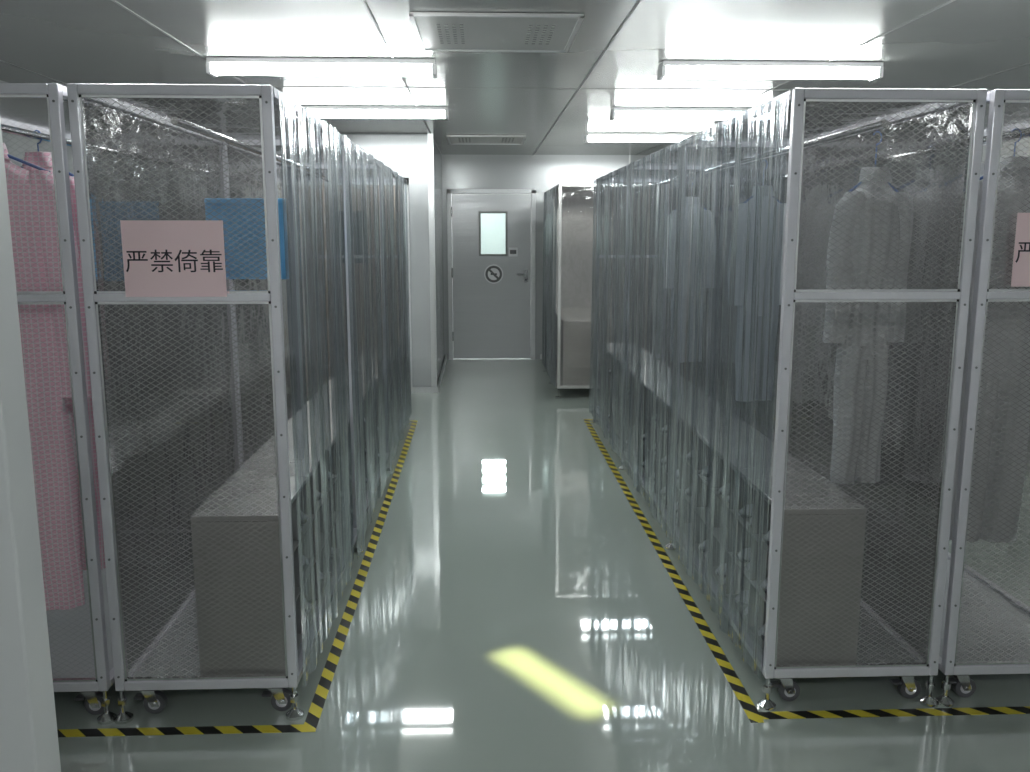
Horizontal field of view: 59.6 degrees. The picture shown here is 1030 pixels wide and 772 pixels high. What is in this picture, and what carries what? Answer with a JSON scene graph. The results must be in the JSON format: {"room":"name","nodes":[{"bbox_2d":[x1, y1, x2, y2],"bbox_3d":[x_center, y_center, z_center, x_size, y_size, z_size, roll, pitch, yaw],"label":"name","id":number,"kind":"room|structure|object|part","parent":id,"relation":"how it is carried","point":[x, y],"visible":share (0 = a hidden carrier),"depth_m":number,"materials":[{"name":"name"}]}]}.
{"room":"clean room","nodes":[
{"label":"clean room","id":0,"kind":"room"},
{"bbox_2d":[0,120,60,771],"bbox_3d":[0.302,0.115,1.285,6.700,2.540,0.070,0,10,-2],"label":"wall","id":1,"kind":"structure","parent":0,"point":[28,724],"depth_m":1.25,"materials":[{"name":"paint"}]},
{"bbox_2d":[0,80,73,175],"bbox_3d":[-3.332,-0.901,7.229,0.100,2.540,19.200,0,10,-2],"label":"wall","id":2,"kind":"structure","parent":0,"point":[16,145],"depth_m":5.93,"materials":[{"name":"white paint"}]},
{"bbox_2d":[340,133,452,386],"bbox_3d":[-2.228,-1.852,12.795,2.540,2.540,8.000,0,10,-2],"label":"wall","id":3,"kind":"structure","parent":0,"point":[406,154],"depth_m":8.89,"materials":[{"name":"white paint"}]},
{"bbox_2d":[334,185,403,387],"bbox_3d":[-1.564,-0.942,8.895,0.920,2.040,0.020,0,10,-2],"label":"leaf","id":4,"kind":"object","parent":3,"relation":"attached to","point":[389,186],"visible":0.02,"depth_m":8.87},
{"bbox_2d":[335,211,397,291],"bbox_3d":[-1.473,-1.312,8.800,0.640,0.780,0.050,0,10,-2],"label":"handle","id":5,"kind":"object","parent":4,"relation":"attached to","point":[364,215],"visible":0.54,"depth_m":8.79,"materials":[{"name":"grey"}]},
{"bbox_2d":[338,178,412,392],"bbox_3d":[-1.564,-0.971,8.885,1.060,2.120,0.030,0,10,-2],"label":"frame","id":6,"kind":"object","parent":3,"relation":"attached to","point":[360,183],"visible":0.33,"depth_m":8.85,"materials":[{"name":"white metal"}]},
{"bbox_2d":[427,133,436,386],"bbox_3d":[-0.818,-1.190,8.922,0.055,2.540,0.060,0,10,-2],"label":"trim","id":7,"kind":"structure","parent":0,"point":[430,139],"depth_m":8.88,"materials":[{"name":"white metal"}]},
{"bbox_2d":[0,0,1029,154],"bbox_3d":[0.066,-2.224,7.135,6.900,0.100,19.400,0,10,-2],"label":"ceiling","id":8,"kind":"structure","parent":0,"point":[66,41],"depth_m":4.72,"materials":[{"name":"grey"}]},
{"bbox_2d":[206,57,436,78],"bbox_3d":[-1.061,-1.762,4.988,1.250,0.082,0.150,0,10,-2],"label":"ceiling lamp","id":9,"kind":"object","parent":8,"relation":"attached to","point":[215,66],"visible":1,"depth_m":4.93,"materials":[{"name":"white plastic"}]},
{"bbox_2d":[302,106,448,119],"bbox_3d":[-1.134,-2.081,6.859,1.250,0.082,0.150,0,10,-2],"label":"ceiling lamp","id":10,"kind":"object","parent":8,"relation":"attached to","point":[319,111],"visible":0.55,"depth_m":6.80,"materials":[{"name":"white plastic"}]},
{"bbox_2d":[447,135,525,144],"bbox_3d":[-0.295,-2.516,9.203,0.780,0.015,0.800,0,10,-2],"label":"ceiling air vent","id":11,"kind":"object","parent":8,"relation":"attached to","point":[452,139],"depth_m":9.14,"materials":[{"name":"white metal"}]},
{"bbox_2d":[409,12,583,52],"bbox_3d":[-0.093,-1.676,4.289,0.760,0.015,0.780,0,10,-2],"label":"ceiling air vent","id":12,"kind":"object","parent":8,"relation":"attached to","point":[434,31],"depth_m":4.22,"materials":[{"name":"white metal"}]},
{"bbox_2d":[0,0,1029,154],"bbox_3d":[0.173,-1.702,4.386,6.700,0.003,13.600,0,10,-2],"label":"trim","id":13,"kind":"structure","parent":8,"relation":"attached to","point":[114,1],"depth_m":5.27,"materials":[{"name":"white metal"}]},
{"bbox_2d":[584,132,695,142],"bbox_3d":[1.297,-2.392,8.677,1.250,0.082,0.150,0,10,-2],"label":"ceiling lamp","id":14,"kind":"object","parent":8,"relation":"attached to","point":[589,136],"visible":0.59,"depth_m":8.61,"materials":[{"name":"white plastic"}]},
{"bbox_2d":[610,107,749,120],"bbox_3d":[1.364,-2.098,6.954,1.250,0.082,0.150,0,10,-2],"label":"ceiling lamp","id":15,"kind":"object","parent":8,"relation":"attached to","point":[615,112],"visible":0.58,"depth_m":6.89,"materials":[{"name":"white plastic"}]},
{"bbox_2d":[657,60,883,80],"bbox_3d":[1.437,-1.778,5.082,1.250,0.082,0.150,0,10,-2],"label":"ceiling lamp","id":16,"kind":"object","parent":8,"relation":"attached to","point":[872,71],"visible":1,"depth_m":5.03,"materials":[{"name":"white plastic"}]},
{"bbox_2d":[54,318,1029,771],"bbox_3d":[0.066,0.378,7.580,6.900,0.100,19.400,0,10,-2],"label":"floor","id":17,"kind":"structure","parent":0,"point":[515,611],"depth_m":3.40,"materials":[{"name":"grey paint"}]},
{"bbox_2d":[0,83,116,724],"bbox_3d":[-1.729,-0.281,5.113,0.624,2.030,4.729,0,10,-2],"label":"cage","id":18,"kind":"object","parent":17,"relation":"on","point":[80,644],"visible":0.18,"depth_m":2.90,"materials":[{"name":"metal"}]},
{"bbox_3d":[-1.729,-1.211,4.954,0.024,0.082,4.640,0,10,-2],"label":"hanging rail","id":19,"kind":"part","parent":18,"relation":"part of","materials":[{"name":"silver metal"}]},
{"bbox_2d":[3,143,90,610],"bbox_3d":[-1.642,-0.038,2.917,0.500,1.611,0.158,-3,10,-17],"label":"coverall","id":20,"kind":"object","parent":18,"relation":"hanging from","point":[31,193],"visible":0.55,"depth_m":2.91,"materials":[{"name":"fabric"}]},
{"bbox_2d":[21,130,105,569],"bbox_3d":[-1.667,-0.107,3.263,0.431,1.591,0.158,2,10,9],"label":"coverall","id":21,"kind":"object","parent":18,"relation":"hanging from","point":[41,159],"visible":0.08,"depth_m":3.27,"materials":[{"name":"fabric"}]},
{"bbox_2d":[46,568,113,677],"bbox_3d":[-1.729,0.604,5.264,0.535,0.008,4.640,0,10,-2],"label":"tray","id":22,"kind":"object","parent":18,"relation":"on","point":[69,630],"depth_m":3.31,"materials":[{"name":"white"}]},
{"bbox_2d":[57,420,417,736],"bbox_3d":[-1.770,0.717,5.300,2.055,0.001,4.905,0,10,-2],"label":"tape","id":23,"kind":"object","parent":17,"relation":"on","point":[313,716],"visible":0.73,"depth_m":3.19,"materials":[{"name":"plastic"}]},
{"bbox_2d":[67,84,411,723],"bbox_3d":[-1.093,-0.285,5.137,0.657,2.030,4.729,0,10,-2],"label":"cage","id":24,"kind":"object","parent":17,"relation":"on","point":[185,391],"visible":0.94,"depth_m":3.39,"materials":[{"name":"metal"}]},
{"bbox_2d":[120,220,226,296],"bbox_3d":[-1.034,-0.386,2.730,0.305,0.230,0.002,0,10,-2],"label":"warning sign","id":25,"kind":"object","parent":24,"relation":"attached to","point":[162,258],"visible":1,"depth_m":2.73,"materials":[{"name":"pink paper"}]},
{"bbox_2d":[204,141,288,278],"bbox_3d":[-0.973,-0.638,3.254,0.290,0.501,0.012,0,10,-2],"label":"board","id":26,"kind":"object","parent":24,"relation":"hanging from","point":[243,219],"visible":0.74,"depth_m":3.27,"materials":[{"name":"plastic"}]},
{"bbox_2d":[133,410,402,676],"bbox_3d":[-1.109,0.600,5.288,0.535,0.008,4.640,0,10,-2],"label":"tray","id":27,"kind":"object","parent":24,"relation":"on","point":[174,650],"depth_m":3.27,"materials":[{"name":"white"}]},
{"bbox_3d":[-1.109,-1.215,4.978,0.024,0.082,4.640,0,10,-2],"label":"hanging rail","id":28,"kind":"part","parent":24,"relation":"part of","materials":[{"name":"silver metal"}]},
{"bbox_2d":[190,344,401,675],"bbox_3d":[-0.996,0.319,5.214,0.290,0.570,4.550,0,10,-2],"label":"bench","id":29,"kind":"object","parent":24,"relation":"on","point":[235,532],"visible":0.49,"depth_m":3.01,"materials":[{"name":"silver metal"}]},
{"bbox_3d":[-0.811,-1.274,4.994,0.003,0.028,4.670,0,10,-2],"label":"curtain clamp rail","id":30,"kind":"part","parent":24,"relation":"part of","materials":[{"name":"metal"}]},
{"bbox_2d":[280,95,411,684],"bbox_3d":[-0.789,-0.328,5.157,0.047,1.928,4.660,0,10,-2],"label":"curtain","id":31,"kind":"object","parent":24,"relation":"hanging from","point":[360,511],"depth_m":4.07,"materials":[{"name":"clear plastic"}]},
{"bbox_2d":[542,183,658,398],"bbox_3d":[0.837,-1.036,9.475,1.006,2.050,1.780,0,10,-2],"label":"cage","id":32,"kind":"object","parent":17,"relation":"on","point":[568,229],"visible":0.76,"depth_m":9.61,"materials":[{"name":"metal"}]},
{"bbox_2d":[542,186,556,385],"bbox_3d":[0.353,-1.079,9.459,0.034,1.920,1.710,0,10,-2],"label":"curtain","id":33,"kind":"object","parent":32,"relation":"hanging from","point":[548,354],"depth_m":9.43,"materials":[{"name":"clear plastic"}]},
{"bbox_2d":[589,88,986,710],"bbox_3d":[1.036,-0.298,5.218,0.660,2.030,4.729,0,10,-2],"label":"cage","id":34,"kind":"object","parent":17,"relation":"on","point":[815,144],"visible":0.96,"depth_m":3.34,"materials":[{"name":"metal"}]},
{"bbox_2d":[589,97,781,675],"bbox_3d":[0.734,-0.337,5.215,0.048,1.928,4.660,0,10,-2],"label":"curtain","id":35,"kind":"object","parent":34,"relation":"hanging from","point":[671,520],"depth_m":4.11,"materials":[{"name":"clear plastic"}]},
{"bbox_2d":[663,178,715,361],"bbox_3d":[1.143,-0.756,5.905,0.365,1.201,0.156,-1,10,-8],"label":"coverall","id":36,"kind":"object","parent":34,"relation":"hanging from","point":[673,231],"visible":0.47,"depth_m":5.86,"materials":[{"name":"white fabric"}]},
{"bbox_3d":[0.754,-1.284,5.054,0.003,0.028,4.670,0,10,-2],"label":"curtain clamp rail","id":37,"kind":"part","parent":34,"relation":"part of","materials":[{"name":"metal"}]},
{"bbox_2d":[599,343,866,664],"bbox_3d":[0.943,0.306,5.287,0.290,0.570,4.550,0,10,-2],"label":"bench","id":38,"kind":"object","parent":34,"relation":"on","point":[824,527],"visible":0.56,"depth_m":3.30,"materials":[{"name":"silver metal"}]},
{"bbox_2d":[728,160,785,401],"bbox_3d":[1.226,-0.521,4.527,0.342,1.201,0.155,-2,10,-11],"label":"coverall","id":39,"kind":"object","parent":34,"relation":"hanging from","point":[743,216],"visible":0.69,"depth_m":4.49,"materials":[{"name":"white fabric"}]},
{"bbox_2d":[598,409,918,663],"bbox_3d":[1.054,0.586,5.370,0.535,0.008,4.640,0,10,-2],"label":"tray","id":40,"kind":"object","parent":34,"relation":"on","point":[879,641],"depth_m":3.34,"materials":[{"name":"white"}]},
{"bbox_3d":[1.054,-1.229,5.059,0.024,0.082,4.640,0,10,-2],"label":"hanging rail","id":41,"kind":"part","parent":34,"relation":"part of","materials":[{"name":"silver metal"}]},
{"bbox_2d":[822,131,912,483],"bbox_3d":[1.274,-0.272,3.276,0.331,1.271,0.158,-2,10,-9],"label":"coverall","id":42,"kind":"object","parent":34,"relation":"hanging from","point":[869,244],"visible":0.95,"depth_m":3.23,"materials":[{"name":"white fabric"}]},
{"bbox_2d":[583,419,1029,722],"bbox_3d":[1.843,0.693,5.437,2.315,0.001,4.905,0,10,-2],"label":"tape","id":43,"kind":"object","parent":17,"relation":"on","point":[753,715],"visible":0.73,"depth_m":3.19,"materials":[{"name":"plastic"}]},
{"bbox_2d":[935,89,1029,707],"bbox_3d":[1.673,-0.303,5.242,0.624,2.030,4.729,0,10,-2],"label":"cage","id":44,"kind":"object","parent":17,"relation":"on","point":[985,629],"visible":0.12,"depth_m":3.05,"materials":[{"name":"metal"}]},
{"bbox_2d":[979,163,983,181],"bbox_3d":[1.728,-0.216,3.484,0.431,1.451,0.156,-2,10,-13],"label":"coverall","id":45,"kind":"object","parent":44,"relation":"hanging from","point":[982,164],"visible":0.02,"depth_m":3.35,"materials":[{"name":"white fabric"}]},
{"bbox_2d":[939,558,1029,661],"bbox_3d":[1.673,0.582,5.393,0.535,0.008,4.640,0,10,-2],"label":"tray","id":46,"kind":"object","parent":44,"relation":"on","point":[994,625],"depth_m":3.45,"materials":[{"name":"white"}]},
{"bbox_2d":[949,128,1029,542],"bbox_3d":[1.718,-0.158,3.204,0.419,1.471,0.159,1,10,6],"label":"coverall","id":47,"kind":"object","parent":44,"relation":"hanging from","point":[1003,419],"visible":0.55,"depth_m":3.19,"materials":[{"name":"white fabric"}]},
{"bbox_3d":[1.673,-1.233,5.083,0.024,0.082,4.640,0,10,-2],"label":"hanging rail","id":48,"kind":"part","parent":44,"relation":"part of","materials":[{"name":"silver metal"}]},
{"bbox_2d":[1011,213,1029,286],"bbox_3d":[1.719,-0.428,2.830,0.305,0.230,0.002,0,10,-2],"label":"warning sign","id":49,"kind":"object","parent":44,"relation":"attached to","point":[1020,277],"visible":1,"depth_m":2.83,"materials":[{"name":"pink paper"}]},
{"bbox_2d":[442,155,664,358],"bbox_3d":[1.180,-1.611,11.384,4.160,2.540,0.083,0,10,-2],"label":"wall","id":50,"kind":"structure","parent":0,"point":[541,173],"depth_m":11.14,"materials":[{"name":"white paint"}]},
{"bbox_2d":[450,207,453,340],"bbox_3d":[-0.786,-1.393,11.268,0.023,1.670,0.023,0,10,-2],"label":"hinges","id":51,"kind":"object","parent":50,"relation":"attached to","point":[450,207],"visible":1,"depth_m":11.26,"materials":[{"name":"silver metal"}]},
{"bbox_2d":[452,194,530,357],"bbox_3d":[-0.294,-1.371,11.351,0.980,2.053,0.045,0,10,-2],"label":"leaf","id":52,"kind":"object","parent":50,"relation":"attached to","point":[490,320],"visible":1,"depth_m":11.34,"materials":[{"name":"grey paint"}]},
{"bbox_2d":[479,211,507,255],"bbox_3d":[-0.274,-1.904,11.259,0.360,0.550,0.067,0,10,-2],"label":"window gasket","id":53,"kind":"structure","parent":52,"relation":"attached to","point":[480,212],"depth_m":11.23,"materials":[{"name":"grey"}]},
{"bbox_2d":[481,213,504,253],"bbox_3d":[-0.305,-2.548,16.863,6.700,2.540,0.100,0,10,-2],"label":"window pane","id":54,"kind":"object","parent":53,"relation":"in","point":[492,224],"depth_m":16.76,"materials":[{"name":"white glass"}]},
{"bbox_2d":[484,264,502,283],"bbox_3d":[-0.268,-1.407,11.318,0.240,0.240,0.010,0,10,-2],"label":"prohibition sign","id":55,"kind":"object","parent":52,"relation":"attached to","point":[493,274],"visible":1,"depth_m":11.32,"materials":[{"name":"grey plastic"}]},
{"bbox_2d":[509,248,517,255],"bbox_3d":[-0.023,-1.680,11.284,0.110,0.110,0.004,0,10,-2],"label":"sticker","id":56,"kind":"object","parent":52,"relation":"attached to","point":[512,251],"visible":1,"depth_m":11.28,"materials":[{"name":"grey plastic"}]},
{"bbox_2d":[517,269,527,281],"bbox_3d":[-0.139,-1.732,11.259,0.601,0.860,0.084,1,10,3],"label":"door handle","id":57,"kind":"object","parent":52,"relation":"attached to","point":[525,273],"depth_m":11.32,"materials":[{"name":"silver metal"}]},
{"bbox_2d":[447,189,535,359],"bbox_3d":[-0.294,-1.395,11.354,1.100,2.125,0.120,0,10,-2],"label":"frame","id":58,"kind":"object","parent":50,"relation":"attached to","point":[450,192],"visible":1,"depth_m":11.24,"materials":[{"name":"white metal"}]},
{"bbox_2d":[412,354,659,392],"bbox_3d":[-0.255,-0.227,10.645,7.012,0.060,2.098,-6,11,-32],"label":"baseboard","id":59,"kind":"structure","parent":50,"relation":"attached to","point":[415,389],"depth_m":9.09,"materials":[{"name":"silver metal"}]},
{"bbox_2d":[981,129,1029,471],"bbox_3d":[3.463,-0.945,7.486,0.100,2.540,19.200,0,10,-2],"label":"wall","id":60,"kind":"structure","parent":0,"point":[1023,146],"depth_m":6.18,"materials":[{"name":"white paint"}]}
]}

